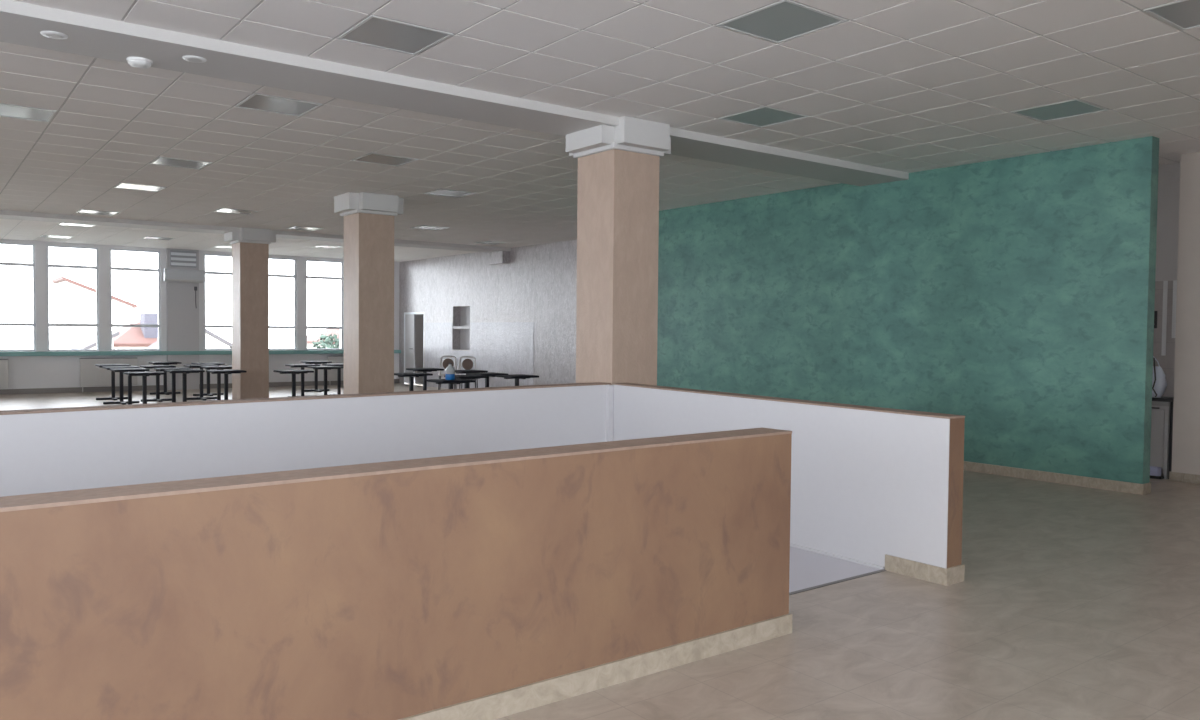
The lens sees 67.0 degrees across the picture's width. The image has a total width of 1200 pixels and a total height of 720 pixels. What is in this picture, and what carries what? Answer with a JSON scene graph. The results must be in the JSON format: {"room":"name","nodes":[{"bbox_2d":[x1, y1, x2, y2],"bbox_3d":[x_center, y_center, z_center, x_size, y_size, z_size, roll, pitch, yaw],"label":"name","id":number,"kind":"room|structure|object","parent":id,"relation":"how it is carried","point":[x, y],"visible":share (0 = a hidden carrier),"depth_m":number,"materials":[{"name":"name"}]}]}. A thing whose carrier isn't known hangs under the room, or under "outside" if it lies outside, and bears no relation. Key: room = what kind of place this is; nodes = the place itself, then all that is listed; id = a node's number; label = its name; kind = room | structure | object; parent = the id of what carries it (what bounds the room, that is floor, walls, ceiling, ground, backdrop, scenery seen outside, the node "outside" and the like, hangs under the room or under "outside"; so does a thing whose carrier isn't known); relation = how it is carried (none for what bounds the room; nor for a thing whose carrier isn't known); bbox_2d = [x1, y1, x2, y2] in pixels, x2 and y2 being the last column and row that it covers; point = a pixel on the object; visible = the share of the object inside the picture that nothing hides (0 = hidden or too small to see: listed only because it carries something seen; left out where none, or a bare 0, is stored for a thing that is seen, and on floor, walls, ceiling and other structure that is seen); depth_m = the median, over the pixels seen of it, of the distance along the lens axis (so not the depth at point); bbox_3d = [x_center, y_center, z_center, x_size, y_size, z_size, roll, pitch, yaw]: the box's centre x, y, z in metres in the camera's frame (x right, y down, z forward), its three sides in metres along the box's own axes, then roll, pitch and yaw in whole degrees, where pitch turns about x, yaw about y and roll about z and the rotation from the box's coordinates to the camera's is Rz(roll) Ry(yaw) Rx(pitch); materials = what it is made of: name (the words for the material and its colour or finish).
{"room":"eatery","nodes":[
{"label":"eatery","id":0,"kind":"room"},
{"bbox_2d":[79,358,137,392],"bbox_3d":[-11.822,0.357,21.836,1.230,0.815,0.123,-1,2,-37],"label":"radiator","id":1,"kind":"object","parent":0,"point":[90,374],"visible":0.82,"depth_m":21.68,"materials":[{"name":"metal"}]},
{"bbox_2d":[166,248,198,389],"bbox_3d":[-10.503,-1.018,22.842,0.740,3.525,0.100,-1,2,-37],"label":"pier","id":2,"kind":"object","parent":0,"point":[182,313],"visible":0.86,"depth_m":22.80,"materials":[{"name":"white paint"}]},
{"bbox_2d":[170,250,196,267],"bbox_3d":[-10.435,-2.532,22.725,0.620,0.400,0.075,-1,2,-37],"label":"ventilation grille","id":3,"kind":"object","parent":2,"relation":"attached to","point":[177,258],"visible":1,"depth_m":22.70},
{"bbox_2d":[163,269,204,282],"bbox_3d":[-10.397,-2.100,22.683,0.920,0.320,0.215,-1,2,-37],"label":"air conditioner","id":4,"kind":"object","parent":2,"relation":"attached to","point":[169,275],"visible":1,"depth_m":22.59,"materials":[{"name":"plastic"}]},
{"bbox_2d":[0,239,399,388],"bbox_3d":[-12.953,-0.994,21.256,18.300,3.530,0.350,-1,2,-37],"label":"wall","id":5,"kind":"structure","parent":0,"point":[24,372],"depth_m":22.06,"materials":[{"name":"paint"}]},
{"bbox_2d":[0,379,399,394],"bbox_3d":[-12.858,0.716,21.164,17.600,0.120,0.018,-1,2,-37],"label":"baseboard","id":6,"kind":"structure","parent":5,"relation":"attached to","point":[306,383],"depth_m":21.89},
{"bbox_2d":[0,350,400,355],"bbox_3d":[-12.831,-0.146,21.112,17.600,0.097,0.200,-1,2,-37],"label":"windowsill","id":7,"kind":"object","parent":5,"relation":"attached to","point":[67,353],"visible":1,"depth_m":22.35,"materials":[{"name":"teal paint"}]},
{"bbox_2d":[0,242,35,351],"bbox_3d":[-13.512,-1.435,20.712,1.060,2.485,0.070,-1,2,-37],"label":"window","id":8,"kind":"structure","parent":7,"relation":"attached to","point":[33,324],"depth_m":20.94,"materials":[{"name":"white plastic"}]},
{"bbox_2d":[46,245,98,350],"bbox_3d":[-12.489,-1.450,21.492,1.075,2.485,0.070,-1,2,-37],"label":"window","id":9,"kind":"structure","parent":7,"relation":"attached to","point":[96,267],"depth_m":21.51,"materials":[{"name":"white plastic"}]},
{"bbox_2d":[110,248,160,350],"bbox_3d":[-11.429,-1.465,22.300,1.131,2.485,0.070,-1,2,-37],"label":"window","id":10,"kind":"structure","parent":7,"relation":"attached to","point":[114,249],"depth_m":22.31,"materials":[{"name":"white plastic"}]},
{"bbox_2d":[204,254,231,350],"bbox_3d":[-9.755,-1.490,23.576,1.050,2.485,0.070,-1,2,-37],"label":"window","id":11,"kind":"structure","parent":7,"relation":"attached to","point":[206,272],"depth_m":23.36,"materials":[{"name":"white plastic"}]},
{"bbox_2d":[269,257,295,349],"bbox_3d":[-8.722,-1.504,24.365,1.110,2.485,0.070,-1,2,-37],"label":"window","id":12,"kind":"structure","parent":7,"relation":"attached to","point":[270,275],"depth_m":24.61,"materials":[{"name":"white plastic"}]},
{"bbox_2d":[306,259,342,349],"bbox_3d":[-7.658,-1.520,25.176,1.075,2.485,0.070,-1,2,-37],"label":"window","id":13,"kind":"structure","parent":5,"relation":"in","point":[341,262],"depth_m":25.21,"materials":[{"name":"white plastic"}]},
{"bbox_2d":[0,382,610,496],"bbox_3d":[-3.689,1.607,5.694,9.400,2.686,0.187,-1,2,-37],"label":"wall","id":14,"kind":"structure","parent":0,"point":[45,450],"depth_m":6.56,"materials":[{"name":"paint"}]},
{"bbox_2d":[0,427,791,719],"bbox_3d":[-2.193,1.089,2.437,7.842,1.357,0.219,-1,2,-37],"label":"wall","id":15,"kind":"structure","parent":0,"point":[390,590],"depth_m":3.36,"materials":[{"name":"paint"}]},
{"bbox_2d":[398,613,792,719],"bbox_3d":[-2.184,1.417,2.441,7.854,0.100,0.219,-1,2,-37],"label":"baseboard","id":16,"kind":"structure","parent":15,"relation":"attached to","point":[494,706],"depth_m":3.98,"materials":[{"name":"stone"}]},
{"bbox_2d":[0,0,1199,261],"bbox_3d":[-4.159,-2.370,9.697,17.600,0.125,28.600,-1,2,-37],"label":"ceiling","id":17,"kind":"structure","parent":0,"point":[908,86],"depth_m":7.74,"materials":[{"name":"tile"}]},
{"bbox_2d":[0,103,56,121],"bbox_3d":[-5.354,-2.277,8.322,0.574,0.010,0.574,-1,2,-37],"label":"recessed light","id":18,"kind":"object","parent":17,"relation":"in","point":[6,110],"visible":1,"depth_m":8.35,"materials":[{"name":"metal"}]},
{"bbox_2d":[40,235,71,238],"bbox_3d":[-11.926,-2.704,19.902,0.574,0.010,0.574,-1,2,-37],"label":"recessed light","id":19,"kind":"object","parent":17,"relation":"in","point":[47,236],"visible":1,"depth_m":19.86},
{"bbox_2d":[58,223,94,226],"bbox_3d":[-10.107,-2.612,17.518,0.574,0.010,0.574,-1,2,-37],"label":"recessed light","id":20,"kind":"object","parent":17,"relation":"in","point":[63,224],"visible":0.59,"depth_m":17.62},
{"bbox_2d":[76,209,118,215],"bbox_3d":[-8.652,-2.538,15.611,0.574,0.010,0.574,-1,2,-37],"label":"recessed light","id":21,"kind":"object","parent":17,"relation":"in","point":[82,211],"visible":1,"depth_m":15.60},
{"bbox_2d":[78,210,115,214],"bbox_3d":[-8.652,-2.540,15.611,0.538,0.006,0.538,-1,2,-37],"label":"diffuser","id":22,"kind":"object","parent":21,"relation":"attached to","point":[80,211],"depth_m":15.60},
{"bbox_2d":[113,183,165,191],"bbox_3d":[-6.469,-2.427,12.751,0.574,0.010,0.574,-1,2,-37],"label":"recessed light","id":23,"kind":"object","parent":17,"relation":"in","point":[129,186],"visible":1,"depth_m":12.76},
{"bbox_2d":[141,236,174,239],"bbox_3d":[-9.768,-2.688,20.040,0.574,0.010,0.574,-1,2,-37],"label":"recessed light","id":24,"kind":"object","parent":17,"relation":"in","point":[146,237],"visible":1,"depth_m":20.07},
{"bbox_2d":[143,237,172,239],"bbox_3d":[-9.767,-2.690,20.040,0.538,0.006,0.538,-1,2,-37],"label":"diffuser","id":25,"kind":"object","parent":24,"relation":"attached to","point":[156,238],"depth_m":20.07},
{"bbox_2d":[149,156,211,169],"bbox_3d":[-5.014,-2.353,10.844,0.574,0.010,0.574,-1,2,-37],"label":"recessed light","id":26,"kind":"object","parent":17,"relation":"in","point":[164,161],"visible":1,"depth_m":10.85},
{"bbox_2d":[213,208,257,214],"bbox_3d":[-6.129,-2.504,15.272,0.574,0.010,0.574,-1,2,-37],"label":"recessed light","id":27,"kind":"object","parent":17,"relation":"in","point":[223,210],"visible":1,"depth_m":15.28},
{"bbox_2d":[216,209,255,213],"bbox_3d":[-6.129,-2.506,15.272,0.538,0.006,0.538,-1,2,-37],"label":"diffuser","id":28,"kind":"object","parent":27,"relation":"attached to","point":[236,211],"depth_m":15.29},
{"bbox_2d":[0,210,510,251],"bbox_3d":[-9.320,-2.533,16.462,17.600,0.081,0.700,-1,2,-37],"label":"beam","id":29,"kind":"structure","parent":17,"relation":"attached to","point":[4,214],"depth_m":17.34,"materials":[{"name":"paint"}]},
{"bbox_2d":[235,93,321,116],"bbox_3d":[-2.831,-2.243,7.983,0.574,0.010,0.574,-1,2,-37],"label":"recessed light","id":30,"kind":"object","parent":17,"relation":"in","point":[256,101],"visible":1,"depth_m":7.97,"materials":[{"name":"metal"}]},
{"bbox_2d":[285,226,324,230],"bbox_3d":[-5.790,-2.580,17.794,0.574,0.010,0.574,-1,2,-37],"label":"recessed light","id":31,"kind":"object","parent":17,"relation":"in","point":[293,227],"visible":1,"depth_m":17.79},
{"bbox_2d":[288,227,321,230],"bbox_3d":[-5.790,-2.582,17.794,0.538,0.006,0.538,-1,2,-37],"label":"diffuser","id":32,"kind":"object","parent":31,"relation":"attached to","point":[295,228],"depth_m":17.79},
{"bbox_2d":[351,153,418,165],"bbox_3d":[-2.491,-2.319,10.505,0.574,0.010,0.574,-1,2,-37],"label":"recessed light","id":33,"kind":"object","parent":17,"relation":"in","point":[375,158],"visible":1,"depth_m":10.49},
{"bbox_2d":[337,15,452,54],"bbox_3d":[-1.376,-2.169,6.076,0.574,0.010,0.574,-1,2,-37],"label":"recessed light","id":34,"kind":"object","parent":17,"relation":"in","point":[375,31],"visible":1,"depth_m":6.06,"materials":[{"name":"metal"}]},
{"bbox_2d":[411,225,449,229],"bbox_3d":[-3.267,-2.545,17.455,0.574,0.010,0.574,-1,2,-37],"label":"recessed light","id":35,"kind":"object","parent":17,"relation":"in","point":[421,226],"visible":1,"depth_m":17.42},
{"bbox_2d":[414,226,444,229],"bbox_3d":[-3.267,-2.547,17.455,0.538,0.006,0.538,-1,2,-37],"label":"diffuser","id":36,"kind":"object","parent":35,"relation":"attached to","point":[417,227],"depth_m":17.43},
{"bbox_2d":[423,189,476,197],"bbox_3d":[-2.151,-2.395,13.026,0.574,0.010,0.574,-1,2,-37],"label":"recessed light","id":37,"kind":"object","parent":17,"relation":"in","point":[440,192],"visible":1,"depth_m":13.03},
{"bbox_2d":[0,0,908,185],"bbox_3d":[-2.780,-2.156,6.491,15.900,0.081,0.700,-1,2,-37],"label":"beam","id":38,"kind":"structure","parent":17,"relation":"attached to","point":[21,23],"depth_m":7.00,"materials":[{"name":"paint"}]},
{"bbox_2d":[40,31,67,38],"bbox_3d":[-3.526,-2.096,5.862,0.156,0.013,0.156,-1,2,-37],"label":"ceiling spotlight","id":39,"kind":"object","parent":38,"relation":"attached to","point":[50,34],"visible":1,"depth_m":5.84,"materials":[{"name":"white plastic"}]},
{"bbox_2d":[126,57,152,68],"bbox_3d":[-3.252,-2.096,6.410,0.170,0.046,0.170,-1,2,-37],"label":"smoke detector","id":40,"kind":"object","parent":38,"relation":"attached to","point":[138,62],"visible":1,"depth_m":6.37,"materials":[{"name":"white plastic"}]},
{"bbox_2d":[182,55,206,62],"bbox_3d":[-2.841,-2.105,6.358,0.156,0.013,0.156,-1,2,-37],"label":"ceiling spotlight","id":41,"kind":"object","parent":38,"relation":"attached to","point":[190,58],"visible":1,"depth_m":6.33,"materials":[{"name":"white plastic"}]},
{"bbox_2d":[718,106,808,127],"bbox_3d":[1.487,-2.210,8.259,0.574,0.010,0.574,-1,2,-37],"label":"recessed light","id":42,"kind":"object","parent":17,"relation":"in","point":[764,116],"visible":1,"depth_m":8.25,"materials":[{"name":"metal"}]},
{"bbox_2d":[717,0,846,43],"bbox_3d":[1.147,-2.134,5.737,0.574,0.010,0.574,-1,2,-37],"label":"recessed light","id":43,"kind":"object","parent":17,"relation":"in","point":[783,20],"visible":1,"depth_m":5.72,"materials":[{"name":"metal"}]},
{"bbox_2d":[1010,99,1108,121],"bbox_3d":[4.009,-2.175,7.920,0.574,0.010,0.574,-1,2,-37],"label":"recessed light","id":44,"kind":"object","parent":17,"relation":"in","point":[1075,107],"visible":1,"depth_m":7.91,"materials":[{"name":"metal"}]},
{"bbox_2d":[1144,0,1199,30],"bbox_3d":[3.670,-2.099,5.398,0.574,0.010,0.574,-1,2,-37],"label":"recessed light","id":45,"kind":"object","parent":17,"relation":"in","point":[1181,14],"visible":1,"depth_m":5.50,"materials":[{"name":"metal"}]},
{"bbox_2d":[0,383,1199,719],"bbox_3d":[-4.194,1.365,9.815,17.600,0.301,28.600,-1,2,-37],"label":"floor","id":46,"kind":"structure","parent":0,"point":[1072,602],"depth_m":4.79,"materials":[{"name":"stone"}]},
{"bbox_2d":[0,359,8,388],"bbox_3d":[-13.937,0.387,20.223,1.250,0.815,0.123,-1,2,-37],"label":"radiator","id":47,"kind":"object","parent":46,"relation":"on","point":[3,362],"visible":1,"depth_m":20.51,"materials":[{"name":"metal"}]},
{"bbox_2d":[95,364,130,399],"bbox_3d":[-10.477,0.475,19.522,0.660,0.750,0.600,-1,2,-37],"label":"pedestal table","id":48,"kind":"object","parent":46,"relation":"on","point":[112,397],"visible":0.71,"depth_m":19.49,"materials":[{"name":"metal"}]},
{"bbox_2d":[102,366,139,404],"bbox_3d":[-9.759,0.514,18.498,0.660,0.750,0.600,-1,2,-37],"label":"pedestal table","id":49,"kind":"object","parent":46,"relation":"on","point":[121,401],"visible":0.79,"depth_m":18.47,"materials":[{"name":"metal"}]},
{"bbox_2d":[110,368,149,404],"bbox_3d":[-9.146,0.547,17.645,0.660,0.750,0.600,-1,2,-37],"label":"pedestal table","id":50,"kind":"object","parent":46,"relation":"on","point":[113,369],"visible":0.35,"depth_m":17.61,"materials":[{"name":"metal"}]},
{"bbox_2d":[123,371,165,403],"bbox_3d":[-8.208,0.597,16.350,0.660,0.750,0.600,-1,2,-37],"label":"pedestal table","id":51,"kind":"object","parent":46,"relation":"on","point":[144,375],"visible":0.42,"depth_m":16.31,"materials":[{"name":"metal"}]},
{"bbox_2d":[139,365,175,401],"bbox_3d":[-9.375,0.495,19.231,0.660,0.750,0.600,-1,2,-37],"label":"pedestal table","id":52,"kind":"object","parent":46,"relation":"on","point":[157,398],"visible":0.76,"depth_m":19.20,"materials":[{"name":"metal"}]},
{"bbox_2d":[149,362,181,394],"bbox_3d":[-10.187,0.423,21.251,0.660,0.750,0.600,-1,2,-37],"label":"pedestal table","id":53,"kind":"object","parent":46,"relation":"on","point":[153,363],"visible":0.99,"depth_m":21.18,"materials":[{"name":"metal"}]},
{"bbox_2d":[154,367,192,401],"bbox_3d":[-8.518,0.538,18.125,0.660,0.750,0.600,-1,2,-37],"label":"pedestal table","id":54,"kind":"object","parent":46,"relation":"on","point":[159,369],"visible":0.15,"depth_m":18.09,"materials":[{"name":"metal"}]},
{"bbox_2d":[164,369,204,401],"bbox_3d":[-7.972,0.565,17.409,0.660,0.750,0.600,-1,2,-37],"label":"pedestal table","id":55,"kind":"object","parent":46,"relation":"on","point":[184,372],"visible":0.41,"depth_m":17.37,"materials":[{"name":"metal"}]},
{"bbox_2d":[184,364,218,399],"bbox_3d":[-8.693,0.483,19.788,0.660,0.750,0.600,-1,2,-37],"label":"pedestal table","id":56,"kind":"object","parent":46,"relation":"on","point":[201,397],"visible":0.7,"depth_m":19.74,"materials":[{"name":"metal"}]},
{"bbox_2d":[191,362,224,395],"bbox_3d":[-9.038,0.444,20.933,0.660,0.750,0.600,-1,2,-37],"label":"pedestal table","id":57,"kind":"object","parent":46,"relation":"on","point":[208,393],"visible":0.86,"depth_m":20.89,"materials":[{"name":"metal"}]},
{"bbox_2d":[200,366,231,400],"bbox_3d":[-8.034,0.511,19.122,0.660,0.750,0.600,-1,2,-37],"label":"pedestal table","id":58,"kind":"object","parent":46,"relation":"on","point":[205,367],"visible":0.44,"depth_m":19.09,"materials":[{"name":"metal"}]},
{"bbox_2d":[206,370,246,399],"bbox_3d":[-7.168,0.573,17.394,0.660,0.750,0.600,-1,2,-37],"label":"pedestal table","id":59,"kind":"object","parent":46,"relation":"on","point":[225,372],"visible":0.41,"depth_m":17.35,"materials":[{"name":"metal"}]},
{"bbox_2d":[224,227,275,399],"bbox_3d":[-7.022,-0.838,18.215,0.840,3.522,0.865,-1,2,-37],"label":"column","id":60,"kind":"structure","parent":46,"relation":"on","point":[250,246],"depth_m":17.99,"materials":[{"name":"paint"}]},
{"bbox_2d":[273,370,313,396],"bbox_3d":[-5.952,0.578,17.630,0.660,0.750,0.600,-1,2,-37],"label":"pedestal table","id":61,"kind":"object","parent":46,"relation":"on","point":[293,372],"visible":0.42,"depth_m":17.58,"materials":[{"name":"metal"}]},
{"bbox_2d":[285,364,319,396],"bbox_3d":[-6.721,0.480,20.500,0.660,0.750,0.600,-1,2,-37],"label":"pedestal table","id":62,"kind":"object","parent":46,"relation":"on","point":[302,366],"visible":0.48,"depth_m":20.47,"materials":[{"name":"metal"}]},
{"bbox_2d":[300,361,331,391],"bbox_3d":[-7.092,0.408,22.668,0.660,0.750,0.600,-1,2,-37],"label":"pedestal table","id":63,"kind":"object","parent":46,"relation":"on","point":[316,389],"visible":0.91,"depth_m":22.60,"materials":[{"name":"metal"}]},
{"bbox_2d":[307,366,343,394],"bbox_3d":[-5.944,0.514,19.647,0.660,0.750,0.600,-1,2,-37],"label":"pedestal table","id":64,"kind":"object","parent":46,"relation":"on","point":[325,368],"visible":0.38,"depth_m":19.61,"materials":[{"name":"metal"}]},
{"bbox_2d":[322,363,343,394],"bbox_3d":[-6.074,0.466,21.119,0.660,0.750,0.600,-1,2,-37],"label":"pedestal table","id":65,"kind":"object","parent":46,"relation":"on","point":[336,364],"visible":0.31,"depth_m":21.09,"materials":[{"name":"metal"}]},
{"bbox_2d":[328,356,343,379],"bbox_3d":[-7.067,0.288,25.462,1.170,0.815,0.123,-1,2,-37],"label":"radiator","id":66,"kind":"object","parent":46,"relation":"on","point":[332,374],"visible":0.3,"depth_m":25.17,"materials":[{"name":"metal"}]},
{"bbox_2d":[334,192,402,393],"bbox_3d":[-3.451,-0.656,13.535,0.840,3.522,0.865,-1,2,-37],"label":"column","id":67,"kind":"structure","parent":46,"relation":"on","point":[368,217],"depth_m":13.29,"materials":[{"name":"paint"}]},
{"bbox_2d":[394,372,432,390],"bbox_3d":[-3.516,0.623,16.910,0.660,0.750,0.600,-1,2,-37],"label":"pedestal table","id":68,"kind":"object","parent":46,"relation":"on","point":[411,376],"visible":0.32,"depth_m":16.83,"materials":[{"name":"metal"}]},
{"bbox_2d":[406,368,443,389],"bbox_3d":[-3.677,0.554,19.050,0.660,0.750,0.600,-1,2,-37],"label":"pedestal table","id":69,"kind":"object","parent":46,"relation":"on","point":[424,370],"visible":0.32,"depth_m":19.00,"materials":[{"name":"metal"}]},
{"bbox_2d":[438,356,456,389],"bbox_3d":[-3.777,0.354,22.457,0.424,0.935,0.501,0,2,-14],"label":"dining chair","id":70,"kind":"object","parent":46,"relation":"on","point":[446,361],"visible":0.59,"depth_m":22.24,"materials":[{"name":"metal"}]},
{"bbox_2d":[426,379,475,388],"bbox_3d":[-2.440,0.699,14.840,0.660,0.750,0.600,-1,2,-37],"label":"pedestal table","id":71,"kind":"object","parent":46,"relation":"on","point":[437,381],"visible":0.37,"depth_m":14.68,"materials":[{"name":"metal"}]},
{"bbox_2d":[445,363,454,379],"bbox_3d":[-2.457,0.185,14.870,0.156,0.275,0.156,-1,2,-37],"label":"water jug","id":72,"kind":"object","parent":71,"relation":"on","point":[450,371],"visible":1,"depth_m":14.81,"materials":[{"name":"clear plastic"}]},
{"bbox_2d":[444,375,488,387],"bbox_3d":[-2.391,0.654,16.260,0.660,0.750,0.600,-1,2,-37],"label":"pedestal table","id":73,"kind":"object","parent":46,"relation":"on","point":[471,377],"visible":0.34,"depth_m":16.11,"materials":[{"name":"metal"}]},
{"bbox_2d":[459,356,477,388],"bbox_3d":[-3.236,0.363,22.333,0.424,0.935,0.501,0,2,-2],"label":"dining chair","id":74,"kind":"object","parent":46,"relation":"on","point":[467,364],"visible":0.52,"depth_m":22.11,"materials":[{"name":"metal"}]},
{"bbox_2d":[455,370,487,387],"bbox_3d":[-2.678,0.585,18.367,0.660,0.750,0.600,-1,2,-37],"label":"pedestal table","id":75,"kind":"object","parent":46,"relation":"on","point":[456,371],"visible":0.22,"depth_m":18.21,"materials":[{"name":"metal"}]},
{"bbox_2d":[466,372,507,386],"bbox_3d":[-2.143,0.627,17.204,0.660,0.750,0.600,-1,2,-37],"label":"pedestal table","id":76,"kind":"object","parent":46,"relation":"on","point":[490,374],"visible":0.24,"depth_m":17.12,"materials":[{"name":"metal"}]},
{"bbox_2d":[495,374,538,385],"bbox_3d":[-1.517,0.654,16.549,0.660,0.750,0.600,-1,2,-37],"label":"pedestal table","id":77,"kind":"object","parent":46,"relation":"on","point":[516,377],"visible":0.35,"depth_m":16.43,"materials":[{"name":"metal"}]},
{"bbox_2d":[566,116,670,385],"bbox_3d":[0.163,-0.473,8.799,0.840,3.522,0.865,-1,2,-37],"label":"column","id":78,"kind":"structure","parent":46,"relation":"on","point":[618,190],"depth_m":8.56,"materials":[{"name":"paint"}]},
{"bbox_2d":[1150,466,1163,478],"bbox_3d":[6.014,1.239,10.181,0.100,0.125,0.550,-1,2,-37],"label":"storage box","id":79,"kind":"object","parent":46,"relation":"on","point":[1155,472],"visible":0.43,"depth_m":9.98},
{"bbox_2d":[1150,396,1173,478],"bbox_3d":[5.979,0.845,10.595,0.413,0.885,1.425,-1,2,-37],"label":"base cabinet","id":80,"kind":"object","parent":46,"relation":"on","point":[1162,408],"visible":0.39,"depth_m":10.02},
{"bbox_2d":[1152,396,1173,401],"bbox_3d":[5.990,0.420,10.587,0.395,0.035,1.425,-1,2,-37],"label":"countertop","id":81,"kind":"structure","parent":80,"relation":"on","point":[1163,398],"depth_m":10.01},
{"bbox_2d":[1152,356,1166,397],"bbox_3d":[6.236,0.184,10.205,0.166,0.466,0.233,0,2,-17],"label":"plastic bag","id":82,"kind":"object","parent":81,"relation":"on","point":[1159,384],"visible":0.66,"depth_m":10.12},
{"bbox_2d":[612,383,964,568],"bbox_3d":[1.200,0.810,7.081,0.193,1.086,3.455,-1,2,-37],"label":"wall","id":83,"kind":"structure","parent":0,"point":[868,483],"depth_m":6.23,"materials":[{"name":"paint"}]},
{"bbox_2d":[606,385,612,441],"bbox_3d":[0.085,0.766,8.397,0.050,1.070,0.045,-1,2,-37],"label":"trim","id":84,"kind":"structure","parent":83,"relation":"attached to","point":[609,388],"depth_m":8.37,"materials":[{"name":"white paint"}]},
{"bbox_2d":[789,569,886,594],"bbox_3d":[1.164,1.412,5.461,1.840,0.024,0.030,-1,2,-37],"label":"trim","id":85,"kind":"structure","parent":83,"relation":"attached to","point":[881,570],"depth_m":5.71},
{"bbox_2d":[885,554,964,585],"bbox_3d":[1.205,1.300,7.096,0.201,0.105,3.467,-1,2,-37],"label":"baseboard","id":86,"kind":"structure","parent":83,"relation":"attached to","point":[935,574],"depth_m":5.77,"materials":[{"name":"stone"}]},
{"bbox_2d":[399,162,1180,384],"bbox_3d":[0.526,-0.776,18.386,0.350,3.530,20.570,-1,2,-37],"label":"wall","id":87,"kind":"structure","parent":0,"point":[538,285],"depth_m":20.86,"materials":[{"name":"paint"}]},
{"bbox_2d":[404,312,423,385],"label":"door","id":88,"kind":"structure","parent":87,"relation":"in","point":[413,321],"depth_m":26.16,"materials":[{"name":"white paint"}]},
{"bbox_2d":[453,306,469,349],"bbox_3d":[-3.485,-0.827,23.579,0.250,1.130,0.910,-1,2,-37],"label":"niche","id":89,"kind":"object","parent":87,"relation":"in","point":[464,327],"visible":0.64,"depth_m":23.77,"materials":[{"name":"white paint"}]},
{"bbox_2d":[425,322,533,388],"bbox_3d":[-3.189,-0.070,22.979,0.006,1.760,5.490,-1,2,-37],"label":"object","id":90,"kind":"structure","parent":87,"relation":"attached to","point":[497,347],"depth_m":22.30,"materials":[{"name":"paint"}]},
{"bbox_2d":[487,251,509,264],"bbox_3d":[-2.449,-2.487,21.802,0.200,0.360,0.730,-1,2,-37],"label":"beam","id":91,"kind":"structure","parent":87,"relation":"attached to","point":[499,257],"depth_m":21.62,"materials":[{"name":"paint"}]},
{"bbox_2d":[1153,281,1174,473],"bbox_3d":[5.918,0.173,11.035,0.012,2.200,2.250,-1,2,-37],"label":"wall tiles","id":92,"kind":"structure","parent":87,"relation":"attached to","point":[1167,362],"depth_m":10.32,"materials":[{"name":"tile"}]},
{"bbox_2d":[1161,281,1167,355],"bbox_3d":[6.430,-0.476,10.331,0.012,0.850,0.044,-1,2,-37],"label":"edging","id":93,"kind":"object","parent":92,"relation":"attached to","point":[1165,283],"visible":1,"depth_m":10.33,"materials":[{"name":"white plastic"}]},
{"bbox_2d":[1172,280,1176,337],"bbox_3d":[6.491,-0.572,10.248,0.012,0.650,0.044,-1,2,-37],"label":"edging","id":94,"kind":"object","parent":92,"relation":"attached to","point":[1175,281],"visible":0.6,"depth_m":10.25,"materials":[{"name":"white plastic"}]},
{"bbox_2d":[657,136,1158,483],"bbox_3d":[2.978,-0.558,12.219,0.166,3.530,8.160,-1,2,-37],"label":"wall","id":95,"kind":"structure","parent":0,"point":[1014,297],"depth_m":10.54,"materials":[{"name":"paint"}]},
{"bbox_2d":[964,461,1150,494],"bbox_3d":[2.958,1.154,12.260,0.175,0.105,8.175,-1,2,-37],"label":"baseboard","id":96,"kind":"structure","parent":95,"relation":"attached to","point":[1120,486],"depth_m":9.60,"materials":[{"name":"stone"}]},
{"bbox_2d":[1171,152,1199,474],"bbox_3d":[8.998,-0.332,6.872,0.850,3.530,8.030,-1,2,-37],"label":"wall","id":97,"kind":"structure","parent":0,"point":[1186,403],"depth_m":9.71,"materials":[{"name":"beige paint"}]},
{"bbox_2d":[1169,472,1199,484],"bbox_3d":[8.633,1.387,6.670,0.015,0.100,8.045,-1,2,-37],"label":"baseboard","id":98,"kind":"structure","parent":97,"relation":"attached to","point":[1173,476],"depth_m":9.74,"materials":[{"name":"stone"}]},
{"label":"outside","id":99,"kind":"structure","parent":0,"visible":0},
{"bbox_3d":[-40.542,2.565,86.203,200.000,0.200,134.000,-1,2,-37],"label":"ground","id":100,"kind":"structure","parent":99,"visible":0},
{"bbox_2d":[51,276,137,348],"bbox_3d":[-28.543,-0.430,51.195,3.600,8.220,4.700,-1,2,-37],"label":"house","id":101,"kind":"structure","parent":100,"relation":"on","point":[75,301],"depth_m":49.18,"materials":[{"name":"white paint"}]},
{"bbox_2d":[71,331,119,348],"bbox_3d":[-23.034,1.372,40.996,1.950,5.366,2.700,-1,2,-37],"label":"house","id":102,"kind":"structure","parent":100,"relation":"on","point":[90,344],"depth_m":40.42,"materials":[{"name":"grey tile"}]},
{"bbox_2d":[113,313,157,348],"bbox_3d":[-22.977,0.764,46.270,4.350,6.250,5.350,-1,2,-37],"label":"house","id":103,"kind":"structure","parent":100,"relation":"on","point":[129,337],"depth_m":44.13,"materials":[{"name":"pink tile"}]},
{"bbox_2d":[145,329,231,348],"bbox_3d":[-19.154,1.208,42.377,3.300,5.680,3.200,-1,2,-37],"label":"house","id":104,"kind":"structure","parent":100,"relation":"on","point":[213,341],"depth_m":41.76,"materials":[{"name":"grey tile"}]},
{"bbox_2d":[292,329,338,347],"bbox_3d":[-15.169,0.903,54.216,5.100,5.620,4.200,-1,2,-37],"label":"house","id":105,"kind":"structure","parent":100,"relation":"on","point":[314,336],"depth_m":52.75,"materials":[{"name":"white"}]},
{"bbox_2d":[311,334,338,347],"bbox_3d":[-13.432,1.332,45.200,2.096,5.370,2.203,0,2,-7],"label":"shrub","id":106,"kind":"object","parent":100,"relation":"on","point":[326,339],"visible":0.16,"depth_m":44.73,"materials":[{"name":"green plant"}]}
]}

